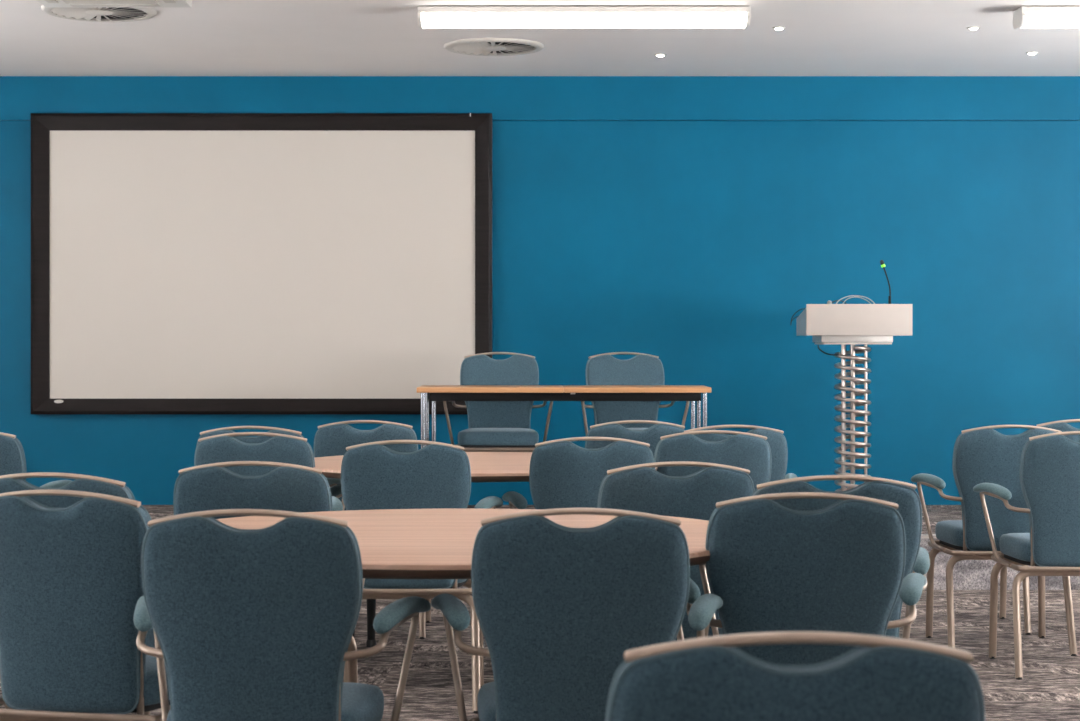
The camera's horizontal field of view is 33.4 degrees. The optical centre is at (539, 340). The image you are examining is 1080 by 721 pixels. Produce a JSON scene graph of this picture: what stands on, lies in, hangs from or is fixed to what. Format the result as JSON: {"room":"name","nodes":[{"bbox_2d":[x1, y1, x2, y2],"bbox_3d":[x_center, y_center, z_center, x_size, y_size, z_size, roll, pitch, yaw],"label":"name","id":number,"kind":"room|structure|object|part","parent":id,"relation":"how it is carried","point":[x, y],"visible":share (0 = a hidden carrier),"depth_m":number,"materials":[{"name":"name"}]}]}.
{"room":"conference room","nodes":[
{"label":"conference room","id":0,"kind":"room"},
{"bbox_2d":[0,121,1079,504],"bbox_3d":[0.000,-0.103,10.810,10.640,2.946,0.120,0,0,0],"label":"wall","id":1,"kind":"structure","parent":0,"point":[695,246],"depth_m":10.75,"materials":[{"name":"blue paint"}]},
{"bbox_2d":[31,113,491,413],"bbox_3d":[-1.655,-0.458,10.709,2.740,1.788,0.074,0,0,0],"label":"projection screen","id":2,"kind":"object","parent":1,"relation":"attached to","point":[182,263],"visible":0.93,"depth_m":10.71,"materials":[{"name":"fabric"}]},
{"bbox_3d":[-2.971,-0.458,10.710,0.108,1.788,0.071,0,0,0],"label":"frame rail","id":3,"kind":"part","parent":2,"relation":"part of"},
{"bbox_3d":[-1.655,0.389,10.710,2.740,0.094,0.071,0,0,0],"label":"frame rail","id":4,"kind":"part","parent":2,"relation":"part of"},
{"bbox_3d":[-1.655,-1.302,10.710,2.740,0.101,0.071,0,0,0],"label":"frame rail","id":5,"kind":"part","parent":2,"relation":"part of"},
{"bbox_3d":[-0.335,-0.458,10.710,0.101,1.788,0.071,0,0,0],"label":"frame rail","id":6,"kind":"part","parent":2,"relation":"part of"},
{"bbox_2d":[0,76,1079,120],"bbox_3d":[0.000,-1.446,10.732,10.400,0.260,0.035,0,0,0],"label":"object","id":7,"kind":"structure","parent":1,"relation":"attached to","point":[508,98],"depth_m":10.71,"materials":[{"name":"blue paint"}]},
{"bbox_2d":[0,0,1079,75],"bbox_3d":[0.000,-1.636,3.735,10.400,0.120,14.270,0,0,0],"label":"ceiling","id":8,"kind":"structure","parent":0,"point":[208,37],"depth_m":9.44,"materials":[{"name":"paint"}]},
{"bbox_2d":[41,5,156,21],"bbox_3d":[-2.097,-1.567,8.570,0.536,0.019,0.536,0,0,0],"label":"ceiling vent","id":9,"kind":"object","parent":8,"relation":"in","point":[91,14],"visible":0.8,"depth_m":8.59,"materials":[{"name":"metal"}]},
{"bbox_2d":[36,0,191,6],"bbox_3d":[-1.927,-1.548,7.906,0.668,0.056,0.668,0,0,0],"label":"light","id":10,"kind":"object","parent":8,"relation":"attached to","point":[47,3],"depth_m":8.12,"materials":[{"name":"plastic"}]},
{"bbox_2d":[62,0,157,3],"bbox_3d":[-1.927,-1.523,7.906,0.414,0.006,0.414,0,0,0],"label":"ceiling vent","id":11,"kind":"object","parent":10,"relation":"in","point":[63,1],"depth_m":8.08,"materials":[{"name":"metal"}]},
{"bbox_2d":[444,38,543,55],"bbox_3d":[-0.246,-1.567,9.620,0.536,0.019,0.536,0,0,0],"label":"ceiling vent","id":12,"kind":"object","parent":8,"relation":"in","point":[473,46],"visible":1,"depth_m":9.57,"materials":[{"name":"metal"}]},
{"bbox_2d":[418,6,750,28],"bbox_3d":[0.207,-1.530,8.520,1.560,0.093,0.174,0,0,0],"label":"light","id":13,"kind":"object","parent":8,"relation":"attached to","point":[428,16],"visible":1,"depth_m":8.45,"materials":[{"name":"white"}]},
{"bbox_2d":[421,13,746,27],"bbox_3d":[0.207,-1.515,8.520,1.528,0.054,0.148,0,0,0],"label":"diffuser","id":14,"kind":"object","parent":13,"relation":"attached to","point":[428,20],"depth_m":8.45,"materials":[{"name":"white"}]},
{"bbox_2d":[772,26,785,29],"bbox_3d":[1.202,-1.570,9.049,0.068,0.012,0.068,0,0,0],"label":"recessed light","id":15,"kind":"object","parent":8,"relation":"in","point":[776,27],"visible":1,"depth_m":9.03,"materials":[{"name":"white"}]},
{"bbox_2d":[967,26,979,29],"bbox_3d":[2.179,-1.570,9.049,0.068,0.012,0.068,0,0,0],"label":"recessed light","id":16,"kind":"object","parent":8,"relation":"in","point":[971,27],"visible":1,"depth_m":9.03,"materials":[{"name":"white"}]},
{"bbox_2d":[1013,6,1079,28],"bbox_3d":[3.040,-1.530,8.520,1.560,0.093,0.174,0,0,0],"label":"light","id":17,"kind":"object","parent":8,"relation":"attached to","point":[1025,16],"visible":1,"depth_m":8.45,"materials":[{"name":"white"}]},
{"bbox_2d":[1021,13,1079,27],"bbox_3d":[3.040,-1.515,8.520,1.528,0.054,0.148,0,0,0],"label":"diffuser","id":18,"kind":"object","parent":17,"relation":"attached to","point":[1028,20],"depth_m":8.45,"materials":[{"name":"white"}]},
{"bbox_2d":[0,590,1079,720],"bbox_3d":[0.000,1.310,3.675,10.400,0.120,14.150,0,0,0],"label":"floor","id":19,"kind":"structure","parent":0,"point":[1048,689],"depth_m":7.00,"materials":[{"name":"carpet"}]},
{"bbox_2d":[0,432,71,487],"bbox_3d":[-2.174,0.791,7.047,0.645,0.918,0.482,0,0,4],"label":"armchair","id":20,"kind":"object","parent":19,"relation":"on","point":[12,455],"visible":0.23,"depth_m":6.83,"materials":[{"name":"fabric"}]},
{"bbox_3d":[-2.189,0.352,6.838,0.400,0.038,0.057,0,0,4],"label":"rail","id":21,"kind":"part","parent":20,"relation":"part of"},
{"bbox_3d":[-2.186,0.598,6.878,0.434,0.496,0.143,0,0,4],"label":"backrest","id":22,"kind":"part","parent":20,"relation":"part of","materials":[{"name":"teal fabric"}]},
{"bbox_2d":[0,472,154,714],"bbox_3d":[-1.226,0.791,4.777,0.645,0.918,0.482,0,0,6],"label":"armchair","id":23,"kind":"object","parent":19,"relation":"on","point":[11,482],"visible":0.16,"depth_m":4.54,"materials":[{"name":"fabric"}]},
{"bbox_3d":[-1.248,0.352,4.568,0.400,0.038,0.057,0,0,6],"label":"rail","id":24,"kind":"part","parent":23,"relation":"part of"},
{"bbox_3d":[-1.244,0.598,4.608,0.434,0.496,0.143,0,0,6],"label":"backrest","id":25,"kind":"part","parent":23,"relation":"part of","materials":[{"name":"teal fabric"}]},
{"bbox_3d":[-1.221,0.790,4.824,0.439,0.083,0.380,0,0,6],"label":"seat","id":26,"kind":"part","parent":23,"relation":"part of","materials":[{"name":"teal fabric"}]},
{"bbox_2d":[0,489,169,720],"bbox_3d":[-1.043,0.791,4.243,0.645,0.918,0.482,0,0,12],"label":"armchair","id":27,"kind":"object","parent":19,"relation":"on","point":[71,587],"visible":0.75,"depth_m":4.05,"materials":[{"name":"fabric"}]},
{"bbox_3d":[-1.211,1.050,4.128,0.279,0.397,0.097,0,0,-10],"label":"leg","id":28,"kind":"part","parent":27,"relation":"part of","materials":[{"name":"beige metal"}]},
{"bbox_3d":[-1.086,0.352,4.038,0.400,0.038,0.057,0,0,12],"label":"rail","id":29,"kind":"part","parent":27,"relation":"part of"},
{"bbox_3d":[-1.035,0.852,4.279,0.494,0.019,0.408,0,0,12],"label":"seat frame","id":30,"kind":"part","parent":27,"relation":"part of","materials":[{"name":"beige metal"}]},
{"bbox_3d":[-0.910,0.735,4.081,0.017,0.232,0.038,0,0,12],"label":"post","id":31,"kind":"part","parent":27,"relation":"part of","materials":[{"name":"beige metal"}]},
{"bbox_3d":[-1.033,0.790,4.289,0.439,0.083,0.380,0,0,12],"label":"seat","id":32,"kind":"part","parent":27,"relation":"part of","materials":[{"name":"teal fabric"}]},
{"bbox_2d":[169,461,364,710],"bbox_3d":[-0.800,0.791,5.208,0.645,0.918,0.482,0,0,1],"label":"armchair","id":33,"kind":"object","parent":19,"relation":"on","point":[288,487],"visible":0.23,"depth_m":4.98,"materials":[{"name":"fabric"}]},
{"bbox_3d":[-0.804,0.352,4.998,0.400,0.038,0.057,0,0,1],"label":"rail","id":34,"kind":"part","parent":33,"relation":"part of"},
{"bbox_3d":[-0.803,0.598,5.038,0.434,0.496,0.143,0,0,1],"label":"backrest","id":35,"kind":"part","parent":33,"relation":"part of","materials":[{"name":"teal fabric"}]},
{"bbox_3d":[-0.670,1.049,5.408,0.253,0.395,0.031,0,0,1],"label":"leg","id":36,"kind":"part","parent":33,"relation":"part of","materials":[{"name":"beige metal"}]},
{"bbox_2d":[196,426,340,486],"bbox_3d":[-1.135,0.791,7.278,0.645,0.918,0.482,0,0,0],"label":"armchair","id":37,"kind":"object","parent":19,"relation":"on","point":[247,439],"visible":0.19,"depth_m":7.05,"materials":[{"name":"fabric"}]},
{"bbox_3d":[-1.135,0.598,7.108,0.434,0.496,0.143,0,0,0],"label":"backrest","id":38,"kind":"part","parent":37,"relation":"part of","materials":[{"name":"teal fabric"}]},
{"bbox_3d":[-1.135,0.352,7.068,0.400,0.038,0.057,0,0,0],"label":"rail","id":39,"kind":"part","parent":37,"relation":"part of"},
{"bbox_2d":[194,432,344,510],"bbox_3d":[-1.047,0.791,6.798,0.645,0.918,0.482,0,0,1],"label":"armchair","id":40,"kind":"object","parent":19,"relation":"on","point":[282,448],"visible":0.26,"depth_m":6.57,"materials":[{"name":"fabric"}]},
{"bbox_3d":[-1.051,0.352,6.588,0.400,0.038,0.057,0,0,1],"label":"rail","id":41,"kind":"part","parent":40,"relation":"part of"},
{"bbox_3d":[-1.050,0.598,6.628,0.434,0.496,0.143,0,0,1],"label":"backrest","id":42,"kind":"part","parent":40,"relation":"part of","materials":[{"name":"teal fabric"}]},
{"bbox_2d":[133,509,430,720],"bbox_3d":[-0.569,0.791,3.783,0.645,0.918,0.482,0,0,3],"label":"armchair","id":43,"kind":"object","parent":19,"relation":"on","point":[247,624],"visible":1,"depth_m":3.58,"materials":[{"name":"teal fabric"}]},
{"bbox_3d":[-0.580,0.352,3.573,0.400,0.038,0.057,0,0,3],"label":"rail","id":44,"kind":"part","parent":43,"relation":"part of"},
{"bbox_3d":[-0.566,0.790,3.830,0.439,0.083,0.380,0,0,3],"label":"seat","id":45,"kind":"part","parent":43,"relation":"part of","materials":[{"name":"teal fabric"}]},
{"bbox_3d":[-0.412,0.735,3.643,0.017,0.232,0.038,0,0,3],"label":"post","id":46,"kind":"part","parent":43,"relation":"part of","materials":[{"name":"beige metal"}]},
{"bbox_2d":[314,420,430,638],"bbox_3d":[-0.736,0.791,7.788,0.645,0.918,0.482,0,0,0],"label":"armchair","id":47,"kind":"object","parent":19,"relation":"on","point":[331,439],"visible":0.28,"depth_m":7.56,"materials":[{"name":"fabric"}]},
{"bbox_3d":[-0.736,0.352,7.578,0.400,0.038,0.057,0,0,0],"label":"rail","id":48,"kind":"part","parent":47,"relation":"part of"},
{"bbox_3d":[-0.736,0.598,7.618,0.434,0.496,0.143,0,0,0],"label":"backrest","id":49,"kind":"part","parent":47,"relation":"part of","materials":[{"name":"teal fabric"}]},
{"bbox_3d":[-0.596,1.050,7.640,0.279,0.397,0.097,0,0,22],"label":"leg","id":50,"kind":"part","parent":47,"relation":"part of","materials":[{"name":"beige metal"}]},
{"bbox_3d":[-0.610,1.049,7.990,0.253,0.395,0.031,0,0,0],"label":"leg","id":51,"kind":"part","parent":47,"relation":"part of","materials":[{"name":"beige metal"}]},
{"bbox_2d":[332,440,502,713],"bbox_3d":[-0.455,0.791,6.278,0.645,0.918,0.482,0,0,0],"label":"armchair","id":52,"kind":"object","parent":19,"relation":"on","point":[374,476],"visible":0.56,"depth_m":6.07,"materials":[{"name":"fabric"}]},
{"bbox_3d":[-0.581,1.049,6.480,0.253,0.395,0.031,0,0,0],"label":"leg","id":53,"kind":"part","parent":52,"relation":"part of","materials":[{"name":"beige metal"}]},
{"bbox_3d":[-0.595,1.050,6.130,0.279,0.397,0.097,0,0,-22],"label":"leg","id":54,"kind":"part","parent":52,"relation":"part of","materials":[{"name":"beige metal"}]},
{"bbox_3d":[-0.455,0.352,6.068,0.400,0.038,0.057,0,0,0],"label":"rail","id":55,"kind":"part","parent":52,"relation":"part of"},
{"bbox_3d":[-0.455,0.598,6.108,0.434,0.496,0.143,0,0,0],"label":"backrest","id":56,"kind":"part","parent":52,"relation":"part of","materials":[{"name":"teal fabric"}]},
{"bbox_3d":[-0.455,0.852,6.315,0.494,0.019,0.408,0,0,0],"label":"seat frame","id":57,"kind":"part","parent":52,"relation":"part of","materials":[{"name":"beige metal"}]},
{"bbox_3d":[-0.314,1.050,6.130,0.279,0.397,0.097,0,0,22],"label":"leg","id":58,"kind":"part","parent":52,"relation":"part of","materials":[{"name":"beige metal"}]},
{"bbox_3d":[-0.291,0.735,6.147,0.017,0.232,0.038,0,0,0],"label":"post","id":59,"kind":"part","parent":52,"relation":"part of","materials":[{"name":"beige metal"}]},
{"bbox_3d":[-0.455,0.790,6.325,0.439,0.083,0.380,0,0,0],"label":"seat","id":60,"kind":"part","parent":52,"relation":"part of","materials":[{"name":"teal fabric"}]},
{"bbox_3d":[-0.328,1.049,6.480,0.253,0.395,0.031,0,0,0],"label":"leg","id":61,"kind":"part","parent":52,"relation":"part of","materials":[{"name":"beige metal"}]},
{"bbox_2d":[216,509,709,578],"bbox_3d":[-0.218,0.858,4.370,1.481,0.785,1.261,0,0,0],"label":"banquet table","id":62,"kind":"object","parent":19,"relation":"on","point":[393,543],"visible":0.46,"depth_m":4.35,"materials":[{"name":"brown wood"}]},
{"bbox_2d":[314,452,657,647],"bbox_3d":[-0.240,0.858,6.940,1.441,0.785,1.225,0,0,0],"label":"banquet table","id":63,"kind":"object","parent":19,"relation":"on","point":[485,466],"visible":0.3,"depth_m":6.78,"materials":[{"name":"brown wood"}]},
{"bbox_3d":[-0.685,0.868,7.355,0.053,0.740,0.039,0,0,45],"label":"leg","id":64,"kind":"part","parent":63,"relation":"part of","materials":[{"name":"black metal"}]},
{"bbox_2d":[431,508,722,720],"bbox_3d":[0.082,0.791,3.808,0.645,0.918,0.482,0,0,0],"label":"armchair","id":65,"kind":"object","parent":19,"relation":"on","point":[559,608],"visible":0.9,"depth_m":3.60,"materials":[{"name":"fabric"}]},
{"bbox_3d":[0.082,0.852,3.845,0.494,0.019,0.408,0,0,0],"label":"seat frame","id":66,"kind":"part","parent":65,"relation":"part of","materials":[{"name":"beige metal"}]},
{"bbox_3d":[0.082,0.790,3.855,0.439,0.083,0.380,0,0,0],"label":"seat","id":67,"kind":"part","parent":65,"relation":"part of","materials":[{"name":"teal fabric"}]},
{"bbox_3d":[0.082,0.352,3.598,0.400,0.038,0.057,0,0,0],"label":"rail","id":68,"kind":"part","parent":65,"relation":"part of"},
{"bbox_2d":[502,437,654,509],"bbox_3d":[0.183,0.791,6.478,0.645,0.918,0.482,0,0,0],"label":"armchair","id":69,"kind":"object","parent":19,"relation":"on","point":[563,473],"visible":0.43,"depth_m":6.25,"materials":[{"name":"fabric"}]},
{"bbox_3d":[0.183,0.352,6.268,0.400,0.038,0.057,0,0,0],"label":"rail","id":70,"kind":"part","parent":69,"relation":"part of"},
{"bbox_2d":[585,420,684,456],"bbox_3d":[0.410,0.791,7.788,0.645,0.918,0.482,0,0,0],"label":"armchair","id":71,"kind":"object","parent":19,"relation":"on","point":[651,435],"visible":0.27,"depth_m":7.55,"materials":[{"name":"fabric"}]},
{"bbox_3d":[0.410,0.352,7.578,0.400,0.038,0.057,0,0,0],"label":"rail","id":72,"kind":"part","parent":71,"relation":"part of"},
{"bbox_2d":[597,461,754,640],"bbox_3d":[0.365,0.791,5.192,0.645,0.918,0.482,0,0,-5],"label":"armchair","id":73,"kind":"object","parent":19,"relation":"on","point":[639,488],"visible":0.32,"depth_m":4.96,"materials":[{"name":"fabric"}]},
{"bbox_3d":[0.383,0.352,4.983,0.400,0.038,0.057,0,0,-5],"label":"rail","id":74,"kind":"part","parent":73,"relation":"part of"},
{"bbox_2d":[654,430,771,489],"bbox_3d":[0.646,0.791,6.938,0.645,0.918,0.482,0,0,-1],"label":"armchair","id":75,"kind":"object","parent":19,"relation":"on","point":[752,452],"visible":0.26,"depth_m":6.71,"materials":[{"name":"fabric"}]},
{"bbox_3d":[0.649,0.352,6.728,0.400,0.038,0.057,0,0,-1],"label":"rail","id":76,"kind":"part","parent":75,"relation":"part of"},
{"bbox_2d":[684,425,796,481],"bbox_3d":[0.764,0.791,7.378,0.645,0.918,0.482,0,0,-2],"label":"armchair","id":77,"kind":"object","parent":19,"relation":"on","point":[777,441],"visible":0.21,"depth_m":7.16,"materials":[{"name":"fabric"}]},
{"bbox_3d":[0.771,0.352,7.168,0.400,0.038,0.057,0,0,-2],"label":"rail","id":78,"kind":"part","parent":77,"relation":"part of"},
{"bbox_2d":[605,631,984,720],"bbox_3d":[0.296,0.791,2.278,0.645,0.918,0.482,0,0,0],"label":"armchair","id":79,"kind":"object","parent":19,"relation":"on","point":[883,678],"visible":1,"depth_m":2.04,"materials":[{"name":"fabric"}]},
{"bbox_3d":[0.296,0.352,2.068,0.400,0.038,0.057,0,0,0],"label":"rail","id":80,"kind":"part","parent":79,"relation":"part of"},
{"bbox_2d":[677,492,926,664],"bbox_3d":[0.599,0.791,4.178,0.645,0.918,0.482,0,0,3],"label":"armchair","id":81,"kind":"object","parent":19,"relation":"on","point":[839,566],"visible":0.67,"depth_m":3.97,"materials":[{"name":"fabric"}]},
{"bbox_3d":[0.588,0.352,3.968,0.400,0.038,0.057,0,0,3],"label":"rail","id":82,"kind":"part","parent":81,"relation":"part of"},
{"bbox_2d":[699,475,929,637],"bbox_3d":[0.730,0.791,4.688,0.645,0.918,0.482,0,0,-2],"label":"armchair","id":83,"kind":"object","parent":19,"relation":"on","point":[917,560],"visible":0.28,"depth_m":4.47,"materials":[{"name":"fabric"}]},
{"bbox_3d":[0.736,0.598,4.518,0.434,0.496,0.143,0,0,-2],"label":"backrest","id":84,"kind":"part","parent":83,"relation":"part of","materials":[{"name":"teal fabric"}]},
{"bbox_3d":[0.737,0.352,4.478,0.400,0.038,0.057,0,0,-2],"label":"rail","id":85,"kind":"part","parent":83,"relation":"part of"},
{"bbox_2d":[911,425,1077,655],"bbox_3d":[1.877,0.791,7.378,0.645,0.918,0.482,0,0,0],"label":"armchair","id":86,"kind":"object","parent":19,"relation":"on","point":[984,454],"visible":0.63,"depth_m":7.20,"materials":[{"name":"fabric"}]},
{"bbox_3d":[1.751,1.049,7.580,0.253,0.395,0.031,0,0,0],"label":"leg","id":87,"kind":"part","parent":86,"relation":"part of","materials":[{"name":"beige metal"}]},
{"bbox_3d":[1.877,0.790,7.425,0.439,0.083,0.380,0,0,0],"label":"seat","id":88,"kind":"part","parent":86,"relation":"part of","materials":[{"name":"teal fabric"}]},
{"bbox_3d":[1.714,0.735,7.247,0.017,0.232,0.038,0,0,0],"label":"post","id":89,"kind":"part","parent":86,"relation":"part of","materials":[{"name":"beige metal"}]},
{"bbox_3d":[1.877,0.852,7.415,0.494,0.019,0.408,0,0,0],"label":"seat frame","id":90,"kind":"part","parent":86,"relation":"part of","materials":[{"name":"beige metal"}]},
{"bbox_3d":[1.737,1.050,7.230,0.279,0.397,0.097,0,0,-22],"label":"leg","id":91,"kind":"part","parent":86,"relation":"part of","materials":[{"name":"beige metal"}]},
{"bbox_3d":[1.877,0.598,7.208,0.434,0.496,0.143,0,0,0],"label":"backrest","id":92,"kind":"part","parent":86,"relation":"part of","materials":[{"name":"teal fabric"}]},
{"bbox_3d":[1.877,0.352,7.168,0.400,0.038,0.057,0,0,0],"label":"rail","id":93,"kind":"part","parent":86,"relation":"part of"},
{"bbox_3d":[2.004,1.049,7.580,0.253,0.395,0.031,0,0,0],"label":"leg","id":94,"kind":"part","parent":86,"relation":"part of","materials":[{"name":"beige metal"}]},
{"bbox_3d":[2.018,1.050,7.230,0.279,0.397,0.097,0,0,22],"label":"leg","id":95,"kind":"part","parent":86,"relation":"part of","materials":[{"name":"beige metal"}]},
{"bbox_2d":[973,431,1079,679],"bbox_3d":[2.017,0.791,6.878,0.645,0.918,0.482,0,0,1],"label":"armchair","id":96,"kind":"object","parent":19,"relation":"on","point":[1049,470],"visible":1,"depth_m":6.70,"materials":[{"name":"fabric"}]},
{"bbox_3d":[1.894,1.049,7.082,0.253,0.395,0.031,0,0,1],"label":"leg","id":97,"kind":"part","parent":96,"relation":"part of","materials":[{"name":"beige metal"}]},
{"bbox_3d":[2.017,0.790,6.925,0.439,0.083,0.380,0,0,1],"label":"seat","id":98,"kind":"part","parent":96,"relation":"part of","materials":[{"name":"teal fabric"}]},
{"bbox_3d":[1.851,0.735,6.750,0.017,0.232,0.038,0,0,1],"label":"post","id":99,"kind":"part","parent":96,"relation":"part of","materials":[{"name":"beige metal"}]},
{"bbox_3d":[2.017,0.852,6.915,0.494,0.019,0.408,0,0,1],"label":"seat frame","id":100,"kind":"part","parent":96,"relation":"part of","materials":[{"name":"beige metal"}]},
{"bbox_3d":[1.874,1.050,6.733,0.279,0.397,0.097,0,0,-21],"label":"leg","id":101,"kind":"part","parent":96,"relation":"part of","materials":[{"name":"beige metal"}]},
{"bbox_3d":[2.014,0.598,6.708,0.434,0.496,0.143,0,0,1],"label":"backrest","id":102,"kind":"part","parent":96,"relation":"part of","materials":[{"name":"teal fabric"}]},
{"bbox_3d":[2.013,0.352,6.668,0.400,0.038,0.057,0,0,1],"label":"rail","id":103,"kind":"part","parent":96,"relation":"part of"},
{"bbox_2d":[999,419,1079,634],"bbox_3d":[2.321,0.791,7.898,0.645,0.918,0.482,0,0,0],"label":"armchair","id":104,"kind":"object","parent":19,"relation":"on","point":[1061,425],"visible":0.27,"depth_m":7.68,"materials":[{"name":"fabric"}]},
{"bbox_3d":[2.195,1.049,8.100,0.253,0.395,0.031,0,0,0],"label":"leg","id":105,"kind":"part","parent":104,"relation":"part of","materials":[{"name":"beige metal"}]},
{"bbox_3d":[2.181,1.050,7.750,0.279,0.397,0.097,0,0,-22],"label":"leg","id":106,"kind":"part","parent":104,"relation":"part of","materials":[{"name":"beige metal"}]},
{"bbox_3d":[2.321,0.352,7.688,0.400,0.038,0.057,0,0,0],"label":"rail","id":107,"kind":"part","parent":104,"relation":"part of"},
{"bbox_3d":[2.321,0.598,7.728,0.434,0.496,0.143,0,0,0],"label":"backrest","id":108,"kind":"part","parent":104,"relation":"part of","materials":[{"name":"teal fabric"}]},
{"bbox_2d":[142,505,1079,589],"bbox_3d":[0.000,1.113,9.892,10.400,0.274,1.716,0,0,0],"label":"floor","id":109,"kind":"structure","parent":0,"point":[967,574],"depth_m":9.04,"materials":[{"name":"carpet"}]},
{"bbox_2d":[443,352,552,451],"bbox_3d":[-0.226,0.520,9.882,0.645,0.918,0.482,0,0,0],"label":"armchair","id":110,"kind":"object","parent":109,"relation":"on","point":[493,426],"visible":0.7,"depth_m":9.99,"materials":[{"name":"fabric"}]},
{"bbox_3d":[-0.352,0.778,9.680,0.253,0.395,0.031,0,0,0],"label":"leg","id":111,"kind":"part","parent":110,"relation":"part of","materials":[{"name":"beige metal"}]},
{"bbox_3d":[-0.226,0.581,9.845,0.494,0.019,0.408,0,0,0],"label":"seat frame","id":112,"kind":"part","parent":110,"relation":"part of","materials":[{"name":"beige metal"}]},
{"bbox_3d":[-0.226,0.519,9.835,0.439,0.083,0.380,0,0,0],"label":"seat","id":113,"kind":"part","parent":110,"relation":"part of","materials":[{"name":"teal fabric"}]},
{"bbox_3d":[-0.226,0.081,10.092,0.400,0.038,0.057,0,0,0],"label":"rail","id":114,"kind":"part","parent":110,"relation":"part of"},
{"bbox_3d":[-0.226,0.327,10.052,0.434,0.496,0.143,0,0,0],"label":"backrest","id":115,"kind":"part","parent":110,"relation":"part of","materials":[{"name":"teal fabric"}]},
{"bbox_3d":[-0.100,0.778,9.680,0.253,0.395,0.031,0,0,0],"label":"leg","id":116,"kind":"part","parent":110,"relation":"part of","materials":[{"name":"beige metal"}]},
{"bbox_2d":[417,385,710,448],"bbox_3d":[0.125,0.610,9.590,1.534,0.737,0.460,0,0,0],"label":"folding table","id":117,"kind":"object","parent":109,"relation":"on","point":[433,393],"visible":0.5,"depth_m":9.40,"materials":[{"name":"brown wood"}]},
{"bbox_3d":[-0.612,0.618,9.410,0.025,0.698,0.025,0,0,0],"label":"leg","id":118,"kind":"part","parent":117,"relation":"part of","materials":[{"name":"silver metal"}]},
{"bbox_3d":[-0.612,0.618,9.770,0.025,0.698,0.025,0,0,0],"label":"leg","id":119,"kind":"part","parent":117,"relation":"part of","materials":[{"name":"silver metal"}]},
{"bbox_3d":[-0.567,0.618,9.610,0.025,0.698,0.025,0,0,0],"label":"leg","id":120,"kind":"part","parent":117,"relation":"part of","materials":[{"name":"silver metal"}]},
{"bbox_3d":[0.817,0.618,9.610,0.025,0.698,0.025,0,0,0],"label":"leg","id":121,"kind":"part","parent":117,"relation":"part of","materials":[{"name":"silver metal"}]},
{"bbox_3d":[0.862,0.618,9.770,0.025,0.698,0.025,0,0,0],"label":"leg","id":122,"kind":"part","parent":117,"relation":"part of","materials":[{"name":"silver metal"}]},
{"bbox_3d":[0.862,0.618,9.410,0.025,0.698,0.025,0,0,0],"label":"leg","id":123,"kind":"part","parent":117,"relation":"part of","materials":[{"name":"silver metal"}]},
{"bbox_2d":[581,352,689,435],"bbox_3d":[0.495,0.520,9.884,0.645,0.918,0.482,0,0,-7],"label":"armchair","id":124,"kind":"object","parent":109,"relation":"on","point":[601,369],"visible":0.44,"depth_m":10.02,"materials":[{"name":"fabric"}]},
{"bbox_3d":[0.470,0.081,10.092,0.400,0.038,0.057,0,0,-7],"label":"rail","id":125,"kind":"part","parent":124,"relation":"part of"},
{"bbox_3d":[0.474,0.327,10.052,0.434,0.496,0.143,0,0,-7],"label":"backrest","id":126,"kind":"part","parent":124,"relation":"part of","materials":[{"name":"teal fabric"}]},
{"bbox_3d":[0.501,0.519,9.837,0.439,0.083,0.380,0,0,-7],"label":"seat","id":127,"kind":"part","parent":124,"relation":"part of","materials":[{"name":"teal fabric"}]},
{"bbox_2d":[796,300,911,490],"bbox_3d":[1.740,0.378,9.990,0.577,1.203,0.410,0,0,0],"label":"lectern","id":128,"kind":"object","parent":109,"relation":"on","point":[829,323],"visible":0.78,"depth_m":9.88,"materials":[{"name":"white painted panel"},{"name":"polished chrome steel"}]},
{"bbox_2d":[790,308,804,324],"bbox_3d":[1.454,-0.135,10.070,0.041,0.097,0.153,0,0,-39],"label":"cable","id":129,"kind":"object","parent":128,"relation":"hanging from","point":[802,308],"visible":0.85,"depth_m":10.10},
{"bbox_3d":[1.456,-0.107,9.998,0.010,0.154,0.373,0,0,0],"label":"panel","id":130,"kind":"part","parent":128,"relation":"part of","materials":[{"name":"metal"}]},
{"bbox_2d":[817,345,839,355],"bbox_3d":[1.591,0.051,9.915,0.126,0.061,0.019,0,0,0],"label":"cable","id":131,"kind":"object","parent":128,"relation":"hanging from","point":[817,345],"visible":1,"depth_m":9.91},
{"bbox_3d":[1.674,0.484,9.949,0.019,0.930,0.019,0,0,0],"label":"rod","id":132,"kind":"part","parent":128,"relation":"part of","materials":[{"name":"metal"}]},
{"bbox_3d":[1.700,0.484,10.051,0.014,0.930,0.014,0,0,0],"label":"rod","id":133,"kind":"part","parent":128,"relation":"part of","materials":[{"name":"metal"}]},
{"bbox_3d":[1.743,0.484,10.030,0.027,0.930,0.027,0,0,0],"label":"rod","id":134,"kind":"part","parent":128,"relation":"part of","materials":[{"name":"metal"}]},
{"bbox_3d":[1.732,-0.012,9.992,0.390,0.036,0.325,0,0,0],"label":"mounting plate","id":135,"kind":"part","parent":128,"relation":"part of","materials":[{"name":"metal"}]},
{"bbox_3d":[1.736,0.013,9.995,0.374,0.012,0.321,0,0,0],"label":"mounting plate","id":136,"kind":"part","parent":128,"relation":"part of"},
{"bbox_2d":[836,295,874,303],"bbox_3d":[1.728,-0.213,9.932,0.242,0.079,0.090,0,0,-5],"label":"cable","id":137,"kind":"object","parent":128,"relation":"attached to","point":[858,296],"visible":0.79,"depth_m":9.94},
{"bbox_3d":[1.740,-0.116,9.806,0.577,0.172,0.012,0,0,0],"label":"panel","id":138,"kind":"part","parent":128,"relation":"part of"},
{"bbox_3d":[1.803,0.484,9.959,0.017,0.930,0.017,0,0,0],"label":"rod","id":139,"kind":"part","parent":128,"relation":"part of","materials":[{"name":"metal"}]},
{"bbox_2d":[880,260,890,303],"bbox_3d":[1.897,-0.303,9.860,0.072,0.284,0.034,0,0,0],"label":"gooseneck microphone","id":140,"kind":"object","parent":128,"relation":"on","point":[881,261],"visible":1,"depth_m":9.86,"materials":[{"name":"black metal"}]}
]}

